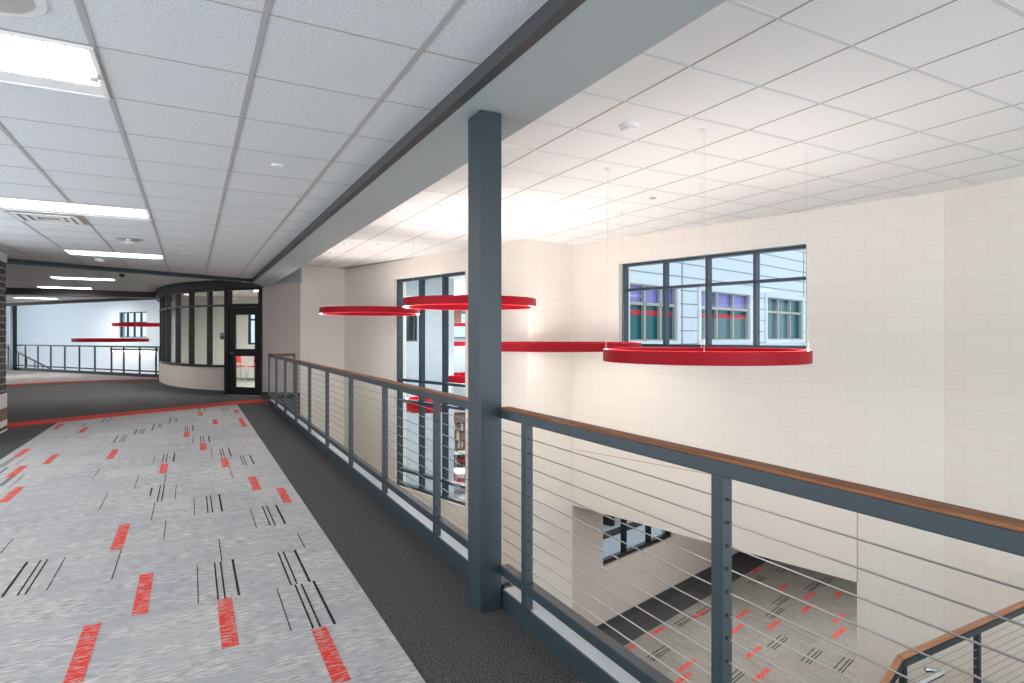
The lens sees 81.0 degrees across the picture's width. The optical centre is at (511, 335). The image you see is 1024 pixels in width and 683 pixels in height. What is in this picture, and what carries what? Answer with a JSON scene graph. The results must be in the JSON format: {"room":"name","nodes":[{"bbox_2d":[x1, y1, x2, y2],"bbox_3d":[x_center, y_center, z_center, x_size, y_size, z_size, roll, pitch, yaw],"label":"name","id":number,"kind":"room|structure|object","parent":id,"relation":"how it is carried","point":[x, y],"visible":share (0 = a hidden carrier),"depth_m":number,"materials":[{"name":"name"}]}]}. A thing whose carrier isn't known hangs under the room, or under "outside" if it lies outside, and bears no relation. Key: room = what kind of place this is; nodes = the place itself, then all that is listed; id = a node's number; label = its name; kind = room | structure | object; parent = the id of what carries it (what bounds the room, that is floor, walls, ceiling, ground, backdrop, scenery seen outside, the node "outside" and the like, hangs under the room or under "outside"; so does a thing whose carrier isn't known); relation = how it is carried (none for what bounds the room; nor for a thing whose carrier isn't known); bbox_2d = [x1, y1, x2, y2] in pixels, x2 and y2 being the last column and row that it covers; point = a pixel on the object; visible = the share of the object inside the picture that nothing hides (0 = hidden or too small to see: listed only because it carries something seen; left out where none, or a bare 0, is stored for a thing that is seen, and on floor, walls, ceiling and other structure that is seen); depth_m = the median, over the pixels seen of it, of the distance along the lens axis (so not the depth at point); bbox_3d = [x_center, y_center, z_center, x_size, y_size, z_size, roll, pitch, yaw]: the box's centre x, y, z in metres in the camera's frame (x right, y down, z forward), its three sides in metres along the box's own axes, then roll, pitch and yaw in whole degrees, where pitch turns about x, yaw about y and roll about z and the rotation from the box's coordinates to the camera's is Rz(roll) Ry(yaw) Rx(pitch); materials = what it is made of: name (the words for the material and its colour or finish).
{"room":"school corridor","nodes":[
{"label":"school corridor","id":0,"kind":"room"},
{"bbox_2d":[6,302,109,371],"bbox_3d":[-31.744,1.696,38.350,20.137,7.619,0.300,0,0,25],"label":"wall","id":1,"kind":"structure","parent":0,"point":[49,324],"depth_m":35.87,"materials":[{"name":"white"}]},
{"bbox_2d":[6,264,257,302],"bbox_3d":[-12.386,-1.485,16.793,18.000,0.300,26.700,0,0,-28],"label":"ceiling","id":2,"kind":"structure","parent":0,"point":[17,276],"depth_m":14.70,"materials":[{"name":"paint"}]},
{"bbox_2d":[13,297,57,298],"bbox_3d":[-16.727,-1.320,21.111,1.220,0.026,0.610,0,0,-28],"label":"recessed light","id":3,"kind":"object","parent":2,"relation":"in","point":[13,297],"visible":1,"depth_m":21.11,"materials":[{"name":"white metal"}]},
{"bbox_2d":[36,286,93,289],"bbox_3d":[-12.306,-1.320,16.558,1.220,0.026,0.610,0,0,-28],"label":"recessed light","id":4,"kind":"object","parent":2,"relation":"in","point":[36,286],"visible":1,"depth_m":16.39,"materials":[{"name":"white metal"}]},
{"bbox_2d":[6,288,154,298],"bbox_3d":[-15.719,-1.260,15.974,11.150,0.190,0.600,0,0,-28],"label":"ceiling beam","id":5,"kind":"structure","parent":2,"relation":"attached to","point":[9,291],"depth_m":17.36,"materials":[{"name":"grey"}]},
{"bbox_2d":[6,298,155,305],"bbox_3d":[-16.570,-1.295,22.493,10.568,0.140,0.120,0,0,27],"label":"ceiling beam","id":6,"kind":"structure","parent":2,"relation":"attached to","point":[105,299],"depth_m":22.16,"materials":[{"name":"grey"}]},
{"bbox_2d":[49,276,115,280],"bbox_3d":[-9.953,-1.320,13.961,1.220,0.026,0.610,0,0,-28],"label":"recessed light","id":7,"kind":"object","parent":2,"relation":"in","point":[66,278],"visible":1,"depth_m":13.84,"materials":[{"name":"white metal"}]},
{"bbox_2d":[110,300,159,373],"bbox_3d":[-18.201,1.696,31.697,10.035,7.619,0.300,0,0,28],"label":"wall","id":8,"kind":"structure","parent":0,"point":[151,307],"depth_m":32.76,"materials":[{"name":"white paint"}]},
{"bbox_2d":[120,312,145,337],"bbox_3d":[-20.736,-0.615,32.969,2.497,1.400,0.101,0,0,28],"label":"window","id":9,"kind":"structure","parent":8,"relation":"in","point":[121,313],"depth_m":32.98,"materials":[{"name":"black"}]},
{"bbox_2d":[112,349,157,351],"bbox_3d":[-20.621,0.775,32.671,4.040,0.140,0.220,0,0,28],"label":"strip light","id":10,"kind":"object","parent":8,"relation":"attached to","point":[130,350],"visible":0.79,"depth_m":32.39,"materials":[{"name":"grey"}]},
{"bbox_2d":[171,296,257,377],"bbox_3d":[-7.528,0.035,20.114,7.889,2.740,0.200,0,0,2],"label":"wall","id":11,"kind":"structure","parent":0,"point":[218,312],"depth_m":20.11,"materials":[{"name":"beige paint"}]},
{"bbox_2d":[248,315,254,344],"bbox_3d":[-8.638,-0.305,20.149,0.409,1.180,0.080,0,0,2],"label":"window","id":12,"kind":"structure","parent":11,"relation":"in","point":[249,316],"depth_m":20.11,"materials":[{"name":"blue"}]},
{"bbox_2d":[0,0,547,278],"bbox_3d":[-6.895,-1.425,1.415,13.175,0.420,19.000,0,0,-28],"label":"ceiling","id":13,"kind":"structure","parent":0,"point":[197,32],"depth_m":3.23,"materials":[{"name":"tile"}]},
{"bbox_2d":[0,0,48,16],"bbox_3d":[-1.843,-1.208,2.110,0.340,0.013,0.340,0,0,-28],"label":"ceiling speaker","id":14,"kind":"object","parent":13,"relation":"attached to","point":[15,8],"visible":1,"depth_m":2.20,"materials":[{"name":"white plastic"}]},
{"bbox_2d":[0,0,34,13],"bbox_3d":[-1.843,-1.204,2.110,0.260,0.003,0.260,0,0,-28],"label":"grille","id":15,"kind":"object","parent":14,"relation":"attached to","point":[6,6],"depth_m":2.19,"materials":[{"name":"grey metal"}]},
{"bbox_2d":[4,210,89,225],"bbox_3d":[-4.723,-1.200,6.121,0.610,0.025,0.610,0,0,-28],"label":"ceiling vent","id":16,"kind":"object","parent":13,"relation":"in","point":[25,216],"visible":1,"depth_m":6.11,"materials":[{"name":"grey metal"}]},
{"bbox_2d":[0,30,109,99],"bbox_3d":[-2.440,-1.200,2.500,1.220,0.026,0.610,0,0,-28],"label":"recessed light","id":17,"kind":"object","parent":13,"relation":"in","point":[31,61],"visible":1,"depth_m":2.67,"materials":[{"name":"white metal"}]},
{"bbox_2d":[0,197,151,220],"bbox_3d":[-4.166,-1.200,5.727,1.220,0.026,0.610,0,0,-28],"label":"recessed light","id":18,"kind":"object","parent":13,"relation":"in","point":[6,203],"visible":1,"depth_m":5.69,"materials":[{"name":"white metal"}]},
{"bbox_2d":[94,258,104,261],"bbox_3d":[-6.509,-1.192,9.467,0.140,0.045,0.140,0,0,-28],"label":"sensor","id":19,"kind":"object","parent":13,"relation":"attached to","point":[95,259],"visible":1,"depth_m":9.42,"materials":[{"name":"white plastic"}]},
{"bbox_2d":[63,249,164,259],"bbox_3d":[-5.893,-1.200,8.954,1.220,0.026,0.610,0,0,-28],"label":"recessed light","id":20,"kind":"object","parent":13,"relation":"in","point":[70,252],"visible":1,"depth_m":8.89,"materials":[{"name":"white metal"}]},
{"bbox_2d":[6,258,251,282],"bbox_3d":[-8.668,-1.252,8.422,0.180,0.207,10.845,0,0,35],"label":"ceiling beam","id":21,"kind":"structure","parent":13,"relation":"attached to","point":[9,261],"depth_m":10.70,"materials":[{"name":"grey paint"}]},
{"bbox_2d":[115,237,142,243],"bbox_3d":[-4.797,-1.185,7.516,0.300,0.060,0.300,0,0,-28],"label":"ceiling sensor","id":22,"kind":"object","parent":13,"relation":"attached to","point":[127,240],"visible":1,"depth_m":7.48,"materials":[{"name":"grey plastic"}]},
{"bbox_2d":[0,0,479,277],"bbox_3d":[-6.964,-1.218,1.258,12.834,0.014,18.788,0,0,-28],"label":"grid","id":23,"kind":"object","parent":13,"relation":"attached to","point":[78,3],"visible":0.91,"depth_m":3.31,"materials":[{"name":"grey metal"}]},
{"bbox_2d":[271,164,283,167],"bbox_3d":[-1.671,-1.209,4.276,0.090,0.012,0.090,0,0,-28],"label":"sprinkler head","id":24,"kind":"object","parent":13,"relation":"attached to","point":[272,165],"visible":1,"depth_m":4.26},
{"bbox_2d":[253,0,725,286],"bbox_3d":[-1.152,-1.431,5.111,0.440,0.566,20.100,0,0,-28],"label":"ceiling beam","id":25,"kind":"structure","parent":13,"relation":"attached to","point":[598,37],"depth_m":2.77,"materials":[{"name":"grey paint"}]},
{"bbox_2d":[252,0,585,281],"bbox_3d":[-1.072,-1.181,4.473,0.050,0.069,18.900,0,0,-28],"label":"trim","id":26,"kind":"structure","parent":25,"relation":"attached to","point":[552,12],"depth_m":2.90,"materials":[{"name":"grey metal"}]},
{"bbox_2d":[262,283,299,392],"bbox_3d":[-5.327,0.295,14.052,1.023,3.020,0.250,0,0,15],"label":"wall","id":27,"kind":"structure","parent":0,"point":[280,302],"depth_m":13.94,"materials":[{"name":"beige paint"}]},
{"bbox_2d":[262,392,299,396],"bbox_3d":[-5.363,1.355,13.921,1.023,0.100,0.016,0,0,16],"label":"baseboard","id":28,"kind":"structure","parent":27,"relation":"attached to","point":[263,393],"depth_m":13.93,"materials":[{"name":"grey rubber"}]},
{"bbox_2d":[275,267,301,283],"bbox_3d":[-5.511,-1.415,14.093,1.440,0.399,0.280,0,0,16],"label":"wall","id":29,"kind":"structure","parent":0,"point":[296,276],"depth_m":13.81,"materials":[{"name":"grey paint"}]},
{"bbox_2d":[0,369,586,682],"bbox_3d":[-9.485,1.615,11.370,18.000,0.420,39.000,0,0,-28],"label":"floor","id":30,"kind":"structure","parent":0,"point":[421,597],"depth_m":3.95,"materials":[{"name":"carpet"}]},
{"bbox_2d":[0,252,6,431],"bbox_3d":[-7.618,0.095,8.059,0.984,2.620,1.544,0,0,-28],"label":"brick pier","id":31,"kind":"object","parent":30,"relation":"on","point":[3,257],"visible":1,"depth_m":8.79,"materials":[{"name":"brown brick"}]},
{"bbox_2d":[10,306,16,369],"bbox_3d":[-20.569,0.035,24.770,0.180,2.740,0.150,0,0,28],"label":"steel column","id":32,"kind":"structure","parent":30,"relation":"on","point":[13,309],"depth_m":24.72,"materials":[{"name":"grey metal"}]},
{"bbox_2d":[6,346,49,368],"bbox_3d":[-21.331,1.304,26.150,4.282,2.216,0.056,0,0,24],"label":"stair railing","id":33,"kind":"object","parent":32,"relation":"attached to","point":[35,361],"visible":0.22,"depth_m":26.01,"materials":[{"name":"grey metal"}]},
{"bbox_2d":[6,370,157,383],"bbox_3d":[-17.761,1.401,22.789,12.994,0.009,4.500,0,0,44],"label":"carpet runner","id":34,"kind":"object","parent":30,"relation":"on","point":[12,376],"visible":0.88,"depth_m":20.23,"materials":[{"name":"grey carpet"}]},
{"bbox_2d":[6,379,158,384],"bbox_3d":[-13.253,1.401,18.309,4.550,0.004,0.837,0,0,-38],"label":"carpet stripe","id":35,"kind":"object","parent":30,"relation":"on","point":[123,379],"visible":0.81,"depth_m":18.45,"materials":[{"name":"red carpet"}]},
{"bbox_2d":[6,367,158,377],"bbox_3d":[-17.715,1.565,23.416,13.921,0.520,0.172,0,0,28],"label":"curb","id":36,"kind":"object","parent":30,"relation":"on","point":[7,368],"visible":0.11,"depth_m":22.23,"materials":[{"name":"grey stone"}]},
{"bbox_2d":[6,344,159,373],"bbox_3d":[-17.731,0.848,23.385,13.922,0.995,0.061,0,0,28],"label":"guard railing","id":37,"kind":"object","parent":36,"relation":"on","point":[7,345],"visible":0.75,"depth_m":22.36,"materials":[{"name":"grey metal"}]},
{"bbox_2d":[6,399,267,427],"bbox_3d":[-8.116,1.401,8.994,0.636,0.004,9.842,0,0,33],"label":"carpet stripe","id":38,"kind":"object","parent":30,"relation":"on","point":[48,421],"visible":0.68,"depth_m":10.69,"materials":[{"name":"red carpet"}]},
{"bbox_2d":[155,280,263,394],"bbox_3d":[-9.119,0.035,16.822,1.431,2.740,8.678,0,0,-44],"label":"curved wall","id":39,"kind":"structure","parent":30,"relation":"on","point":[208,378],"depth_m":14.97,"materials":[{"name":"beige"}]},
{"bbox_2d":[220,333,224,339],"bbox_3d":[-6.893,0.005,14.293,0.140,0.160,0.015,0,0,16],"label":"room sign","id":40,"kind":"object","parent":39,"relation":"attached to","point":[222,335],"visible":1,"depth_m":14.29,"materials":[{"name":"grey"}]},
{"bbox_2d":[224,287,261,395],"bbox_3d":[-6.350,0.135,14.182,1.018,2.540,0.181,0,0,16],"label":"door","id":41,"kind":"structure","parent":39,"relation":"attached to","point":[231,310],"depth_m":14.19,"materials":[{"name":"clear glass"},{"name":"black metal"}]},
{"bbox_2d":[0,404,425,682],"bbox_3d":[-2.488,1.401,3.506,2.749,0.008,18.491,0,0,-28],"label":"carpet runner","id":42,"kind":"object","parent":30,"relation":"on","point":[168,546],"visible":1,"depth_m":3.60,"materials":[{"name":"grey carpet"}]},
{"bbox_2d":[236,378,254,386],"bbox_3d":[-7.626,1.402,17.192,7.666,0.006,5.561,0,0,2],"label":"room carpet","id":43,"kind":"object","parent":30,"relation":"on","point":[250,382],"visible":0.02,"depth_m":18.05,"materials":[{"name":"grey carpet"}]},
{"bbox_2d":[236,356,246,379],"bbox_3d":[-8.674,0.960,18.914,0.501,0.881,0.440,0,0,45],"label":"chair","id":44,"kind":"object","parent":43,"relation":"on","point":[238,358],"visible":0.44,"depth_m":19.12,"materials":[{"name":"red plastic"}]},
{"bbox_2d":[246,356,254,380],"bbox_3d":[-8.040,0.960,18.910,0.440,0.881,0.501,0,0,6],"label":"chair","id":45,"kind":"object","parent":43,"relation":"on","point":[254,356],"visible":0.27,"depth_m":19.05,"materials":[{"name":"red plastic"}]},
{"bbox_2d":[269,398,618,682],"bbox_3d":[-0.440,1.565,4.443,0.585,0.519,18.250,0,0,-28],"label":"curb","id":46,"kind":"object","parent":30,"relation":"on","point":[582,665],"visible":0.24,"depth_m":3.15,"materials":[{"name":"grey stone"}]},
{"bbox_2d":[268,353,467,548],"bbox_3d":[-2.353,0.880,7.928,0.530,1.050,10.380,0,0,-28],"label":"guard railing","id":47,"kind":"object","parent":46,"relation":"on","point":[434,515],"visible":0.96,"depth_m":4.96,"materials":[{"name":"grey metal"}]},
{"bbox_2d":[270,399,639,682],"bbox_3d":[-0.647,1.305,4.321,0.088,0.004,18.230,0,0,-28],"label":"cap","id":48,"kind":"object","parent":46,"relation":"on","point":[585,647],"visible":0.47,"depth_m":2.85,"materials":[{"name":"grey"}]},
{"bbox_2d":[500,406,1023,682],"bbox_3d":[1.768,0.838,-0.272,0.060,0.945,7.652,0,0,-28],"label":"guard railing","id":49,"kind":"object","parent":48,"relation":"on","point":[983,528],"visible":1,"depth_m":1.80,"materials":[{"name":"grey metal"}]},
{"bbox_2d":[468,110,509,612],"bbox_3d":[-0.113,0.129,3.151,0.192,2.553,0.153,0,0,-28],"label":"steel column","id":50,"kind":"structure","parent":30,"relation":"on","point":[485,581],"depth_m":3.07,"materials":[{"name":"grey metal"}]},
{"bbox_2d":[300,266,343,444],"bbox_3d":[-4.531,1.946,14.215,1.034,7.119,0.300,0,0,-35],"label":"wall","id":51,"kind":"structure","parent":0,"point":[321,335],"depth_m":14.09,"materials":[{"name":"beige paint"}]},
{"bbox_2d":[407,315,412,339],"bbox_3d":[-4.729,1.946,21.400,0.200,7.119,10.831,0,0,-34],"label":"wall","id":52,"kind":"structure","parent":0,"point":[410,317],"depth_m":18.93,"materials":[{"name":"grey"}]},
{"bbox_2d":[406,278,453,496],"bbox_3d":[-2.816,1.946,15.966,3.062,7.119,0.200,0,0,-44],"label":"wall","id":53,"kind":"structure","parent":0,"point":[433,318],"depth_m":16.34,"materials":[{"name":"grey"}]},
{"bbox_2d":[406,315,416,340],"bbox_3d":[-2.691,-0.405,16.002,0.356,1.100,0.060,0,0,-44],"label":"window","id":54,"kind":"structure","parent":53,"relation":"in","point":[415,315],"depth_m":16.09,"materials":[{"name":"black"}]},
{"bbox_2d":[344,239,527,571],"bbox_3d":[-1.772,1.946,12.291,0.300,7.119,6.146,0,0,-44],"label":"wall","id":55,"kind":"structure","parent":0,"point":[370,342],"depth_m":12.86,"materials":[{"name":"beige paint"}]},
{"bbox_2d":[397,272,464,505],"bbox_3d":[-1.605,0.988,12.076,0.120,4.395,2.362,0,0,-44],"label":"window","id":56,"kind":"structure","parent":55,"relation":"in","point":[445,383],"depth_m":12.28,"materials":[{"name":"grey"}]},
{"bbox_2d":[454,310,460,322],"bbox_3d":[-4.269,-0.920,25.786,4.400,0.650,0.300,0,0,-28],"label":"bulkhead","id":57,"kind":"object","parent":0,"point":[457,313],"visible":0.21,"depth_m":26.61,"materials":[{"name":"brown"}]},
{"bbox_2d":[454,310,464,411],"bbox_3d":[-4.337,1.946,27.335,7.170,7.119,0.300,0,0,-20],"label":"wall","id":58,"kind":"structure","parent":0,"point":[460,391],"depth_m":27.87,"materials":[{"name":"white"}]},
{"bbox_2d":[528,239,571,608],"bbox_3d":[0.572,1.946,10.439,1.060,7.119,0.300,0,0,-40],"label":"wall","id":59,"kind":"structure","parent":0,"point":[549,275],"depth_m":10.32,"materials":[{"name":"beige paint"}]},
{"bbox_2d":[572,505,738,625],"bbox_3d":[3.965,4.230,13.576,8.200,2.550,0.281,0,0,-43],"label":"wall","id":60,"kind":"structure","parent":0,"point":[690,563],"depth_m":11.63,"materials":[{"name":"beige paint"}]},
{"bbox_2d":[603,519,670,564],"bbox_3d":[2.511,3.720,12.168,2.413,1.230,0.101,0,0,-43],"label":"window","id":61,"kind":"structure","parent":60,"relation":"in","point":[648,541],"depth_m":11.93,"materials":[{"name":"black metal"}]},
{"bbox_2d":[596,551,744,629],"bbox_3d":[4.065,5.445,13.469,8.200,0.120,0.019,0,0,-43],"label":"baseboard","id":62,"kind":"structure","parent":60,"relation":"attached to","point":[670,590],"depth_m":12.46,"materials":[{"name":"grey rubber"}]},
{"bbox_2d":[303,0,1023,294],"bbox_3d":[0.841,-1.664,13.693,11.171,0.100,33.355,0,0,-28],"label":"ceiling","id":63,"kind":"structure","parent":0,"point":[778,49],"depth_m":4.69,"materials":[{"name":"tile"}]},
{"bbox_2d":[319,243,419,315],"bbox_3d":[-2.669,-1.012,11.315,1.840,1.204,1.840,0,0,-28],"label":"ring pendant light","id":64,"kind":"object","parent":63,"relation":"hanging from","point":[332,310],"visible":0.96,"depth_m":10.64,"materials":[{"name":"red paint"}]},
{"bbox_2d":[406,396,418,412],"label":"ring pendant light","id":65,"kind":"object","parent":63,"relation":"hanging from","point":[412,408],"depth_m":13.82,"materials":[{"name":"red paint"}]},
{"bbox_2d":[425,398,432,412],"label":"ring pendant light","id":66,"kind":"object","parent":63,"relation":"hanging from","point":[427,410],"depth_m":13.72,"materials":[{"name":"red paint"}]},
{"bbox_2d":[403,295,467,309],"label":"ring pendant light","id":67,"kind":"object","parent":63,"relation":"hanging from","point":[445,302],"depth_m":7.52,"materials":[{"name":"red paint"}]},
{"bbox_2d":[449,278,464,383],"bbox_3d":[-1.225,-0.133,17.500,1.800,2.962,1.800,0,0,-28],"label":"ring pendant light","id":68,"kind":"object","parent":63,"relation":"hanging from","point":[459,377],"visible":0.22,"depth_m":16.68,"materials":[{"name":"red paint"}]},
{"bbox_2d":[454,289,464,345],"bbox_3d":[-1.720,-0.634,21.500,1.900,1.959,1.900,0,0,-28],"label":"ring pendant light","id":69,"kind":"object","parent":63,"relation":"hanging from","point":[455,343],"visible":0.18,"depth_m":20.56,"materials":[{"name":"red paint"}]},
{"bbox_2d":[454,291,464,325],"bbox_3d":[-1.725,-0.996,22.500,1.900,1.235,1.900,0,0,-28],"label":"ring pendant light","id":70,"kind":"object","parent":63,"relation":"hanging from","point":[455,324],"visible":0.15,"depth_m":21.59,"materials":[{"name":"red paint"}]},
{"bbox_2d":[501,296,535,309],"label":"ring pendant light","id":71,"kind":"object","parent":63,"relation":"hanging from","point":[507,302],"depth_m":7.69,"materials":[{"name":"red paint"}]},
{"bbox_2d":[501,205,640,351],"bbox_3d":[0.630,-0.707,8.616,2.400,1.814,2.400,0,0,-28],"label":"ring pendant light","id":72,"kind":"object","parent":63,"relation":"hanging from","point":[534,346],"visible":0.7,"depth_m":7.50,"materials":[{"name":"red paint"}]},
{"bbox_2d":[619,121,638,133],"bbox_3d":[0.895,-1.589,4.590,0.156,0.050,0.156,0,0,-28],"label":"smoke detector","id":73,"kind":"object","parent":63,"relation":"attached to","point":[629,127],"visible":1,"depth_m":4.54,"materials":[{"name":"white plastic"}]},
{"bbox_2d":[310,0,1023,268],"bbox_3d":[1.573,-1.617,6.626,5.795,0.013,19.544,0,0,-28],"label":"grid","id":74,"kind":"object","parent":63,"relation":"attached to","point":[1013,8],"visible":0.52,"depth_m":4.89,"materials":[{"name":"white metal"}]},
{"bbox_2d":[603,128,812,365],"bbox_3d":[1.758,-0.691,5.534,1.816,1.846,1.816,0,0,-28],"label":"ring pendant light","id":75,"kind":"object","parent":63,"relation":"hanging from","point":[687,356],"visible":1,"depth_m":4.81,"materials":[{"name":"red paint"}]},
{"bbox_2d":[602,517,769,645],"bbox_3d":[-2.168,5.595,30.028,64.506,0.220,65.000,0,0,-28],"label":"floor","id":76,"kind":"structure","parent":0,"point":[682,602],"depth_m":12.73,"materials":[{"name":"carpet"}]},
{"bbox_2d":[454,467,464,499],"bbox_3d":[-3.075,5.502,18.903,5.901,0.006,17.322,0,0,-8],"label":"carpet","id":77,"kind":"object","parent":76,"relation":"on","point":[461,495],"visible":0.02,"depth_m":20.95,"materials":[{"name":"grey carpet"}]},
{"bbox_2d":[454,412,464,466],"bbox_3d":[-2.570,4.352,25.121,3.200,2.306,0.330,0,0,-8],"label":"bookcase","id":78,"kind":"object","parent":77,"relation":"on","point":[459,423],"visible":0.14,"depth_m":25.07,"materials":[{"name":"brown wood"}]},
{"bbox_2d":[454,422,464,429],"bbox_3d":[-2.574,3.776,25.121,3.072,0.329,0.230,0,0,-8],"label":"books","id":79,"kind":"object","parent":78,"relation":"on","point":[460,425],"depth_m":25.07,"materials":[{"name":"multicoloured paper"}]},
{"bbox_2d":[454,431,464,438],"bbox_3d":[-2.607,4.150,25.116,3.007,0.324,0.230,0,0,-8],"label":"books","id":80,"kind":"object","parent":78,"relation":"on","point":[457,434],"depth_m":25.08,"materials":[{"name":"multicoloured paper"}]},
{"bbox_2d":[454,440,464,447],"bbox_3d":[-2.607,4.520,25.116,3.007,0.327,0.230,0,0,-8],"label":"books","id":81,"kind":"object","parent":78,"relation":"on","point":[457,444],"depth_m":25.06,"materials":[{"name":"multicoloured paper"}]},
{"bbox_2d":[455,413,464,421],"bbox_3d":[-2.569,3.406,25.121,3.083,0.329,0.230,0,0,-8],"label":"books","id":82,"kind":"object","parent":78,"relation":"on","point":[462,415],"depth_m":25.06,"materials":[{"name":"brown paper"}]},
{"bbox_2d":[454,468,464,492],"bbox_3d":[-1.949,5.138,21.267,1.040,0.718,1.040,0,0,-28],"label":"round table","id":83,"kind":"object","parent":77,"relation":"on","point":[460,471],"visible":0.36,"depth_m":21.23,"materials":[{"name":"white"}]},
{"bbox_2d":[454,449,464,467],"bbox_3d":[-2.310,5.138,24.750,1.040,0.718,1.040,0,0,-28],"label":"round table","id":84,"kind":"object","parent":77,"relation":"on","point":[458,450],"visible":0.36,"depth_m":24.72,"materials":[{"name":"white"}]},
{"bbox_2d":[454,476,464,490],"bbox_3d":[-1.733,5.060,21.014,0.501,0.881,0.440,0,0,19],"label":"chair","id":85,"kind":"object","parent":77,"relation":"on","point":[458,479],"visible":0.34,"depth_m":21.00,"materials":[{"name":"red plastic"}]},
{"bbox_2d":[603,514,614,525],"bbox_3d":[2.802,5.245,17.439,4.000,0.480,0.400,0,0,-43],"label":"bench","id":86,"kind":"object","parent":76,"relation":"on","point":[607,521],"visible":0.11,"depth_m":17.34,"materials":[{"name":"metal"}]},
{"bbox_2d":[603,522,642,539],"bbox_3d":[2.305,5.475,16.216,9.001,0.060,0.300,0,0,-43],"label":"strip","id":87,"kind":"object","parent":76,"relation":"on","point":[615,531],"visible":0.02,"depth_m":16.80,"materials":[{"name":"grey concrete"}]},
{"bbox_2d":[624,559,856,682],"bbox_3d":[10.322,5.500,8.879,14.202,0.011,14.002,0,0,-43],"label":"carpet runner","id":88,"kind":"object","parent":76,"relation":"on","point":[844,605],"visible":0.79,"depth_m":11.05,"materials":[{"name":"grey carpet"}]},
{"bbox_2d":[573,450,856,581],"bbox_3d":[2.754,2.508,9.086,0.296,0.998,4.562,0,0,-43],"label":"wall","id":89,"kind":"structure","parent":0,"point":[827,543],"depth_m":8.48,"materials":[{"name":"beige paint"}]},
{"bbox_2d":[629,249,805,345],"bbox_3d":[10.923,-0.245,26.116,24.601,11.500,0.381,0,0,-43],"label":"building","id":90,"kind":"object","parent":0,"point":[782,304],"visible":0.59,"depth_m":23.75,"materials":[{"name":"white"}]},
{"bbox_2d":[572,191,943,682],"bbox_3d":[3.054,1.946,8.779,0.300,7.119,5.461,0,0,-43],"label":"wall","id":91,"kind":"structure","parent":0,"point":[868,409],"depth_m":7.45,"materials":[{"name":"beige paint"}]},
{"bbox_2d":[622,245,805,348],"bbox_3d":[2.902,-0.512,8.955,0.120,1.365,2.980,0,0,-43],"label":"window","id":92,"kind":"structure","parent":91,"relation":"in","point":[756,281],"depth_m":8.90,"materials":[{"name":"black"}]},
{"bbox_2d":[641,346,788,348],"bbox_3d":[2.873,0.176,8.928,0.240,0.018,2.980,0,0,-43],"label":"window sill","id":93,"kind":"structure","parent":91,"relation":"attached to","point":[641,346],"depth_m":8.71,"materials":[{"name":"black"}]},
{"bbox_2d":[573,449,857,581],"bbox_3d":[2.650,2.504,8.981,0.010,1.002,4.574,0,0,-43],"label":"trim","id":94,"kind":"structure","parent":91,"relation":"attached to","point":[573,449],"depth_m":9.09,"materials":[{"name":"beige"}]},
{"bbox_2d":[944,176,1023,682],"bbox_3d":[6.995,1.946,2.963,0.300,7.119,8.625,0,0,-28],"label":"wall","id":95,"kind":"structure","parent":0,"point":[984,223],"depth_m":6.36,"materials":[{"name":"beige paint"}]},
{"bbox_3d":[-25.753,-2.154,31.814,18.600,0.120,33.600,0,0,-28],"label":"ceiling","id":96,"kind":"structure","parent":0,"visible":0},
{"bbox_2d":[71,321,148,341],"bbox_3d":[-17.021,-0.923,25.500,2.760,2.342,2.760,0,0,-28],"label":"ring pendant light","id":97,"kind":"object","parent":96,"relation":"hanging from","point":[87,339],"visible":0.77,"depth_m":24.37,"materials":[{"name":"red paint"}]},
{"bbox_2d":[112,323,159,326],"bbox_3d":[-17.004,-1.266,27.500,2.240,1.657,2.240,0,0,-28],"label":"ring pendant light","id":98,"kind":"object","parent":96,"relation":"hanging from","point":[113,324],"visible":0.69,"depth_m":26.61,"materials":[{"name":"red paint"}]},
{"bbox_3d":[4.589,3.580,4.162,2.820,0.250,2.240,0,0,-28],"label":"floor","id":99,"kind":"structure","parent":0,"visible":0},
{"bbox_2d":[880,600,1023,682],"bbox_3d":[2.945,3.735,4.507,5.354,2.700,0.050,0,0,-28],"label":"stair railing","id":100,"kind":"object","parent":99,"relation":"on","point":[974,629],"visible":0.92,"depth_m":4.88,"materials":[{"name":"grey metal"}]},
{"bbox_2d":[918,667,944,682],"bbox_3d":[2.167,3.342,3.999,2.422,1.636,0.120,0,0,-28],"label":"grab rail","id":101,"kind":"object","parent":100,"relation":"attached to","point":[937,673],"visible":0.94,"depth_m":4.48,"materials":[{"name":"silver metal"}]},
{"bbox_3d":[0.105,1.946,19.665,0.200,7.119,17.246,0,0,-8],"label":"wall","id":102,"kind":"structure","parent":0,"visible":0},
{"bbox_2d":[454,346,464,371],"bbox_3d":[-2.215,0.980,24.539,2.200,1.100,0.080,0,0,-14],"label":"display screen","id":103,"kind":"object","parent":102,"relation":"attached to","point":[459,351],"visible":0.21,"depth_m":24.51,"materials":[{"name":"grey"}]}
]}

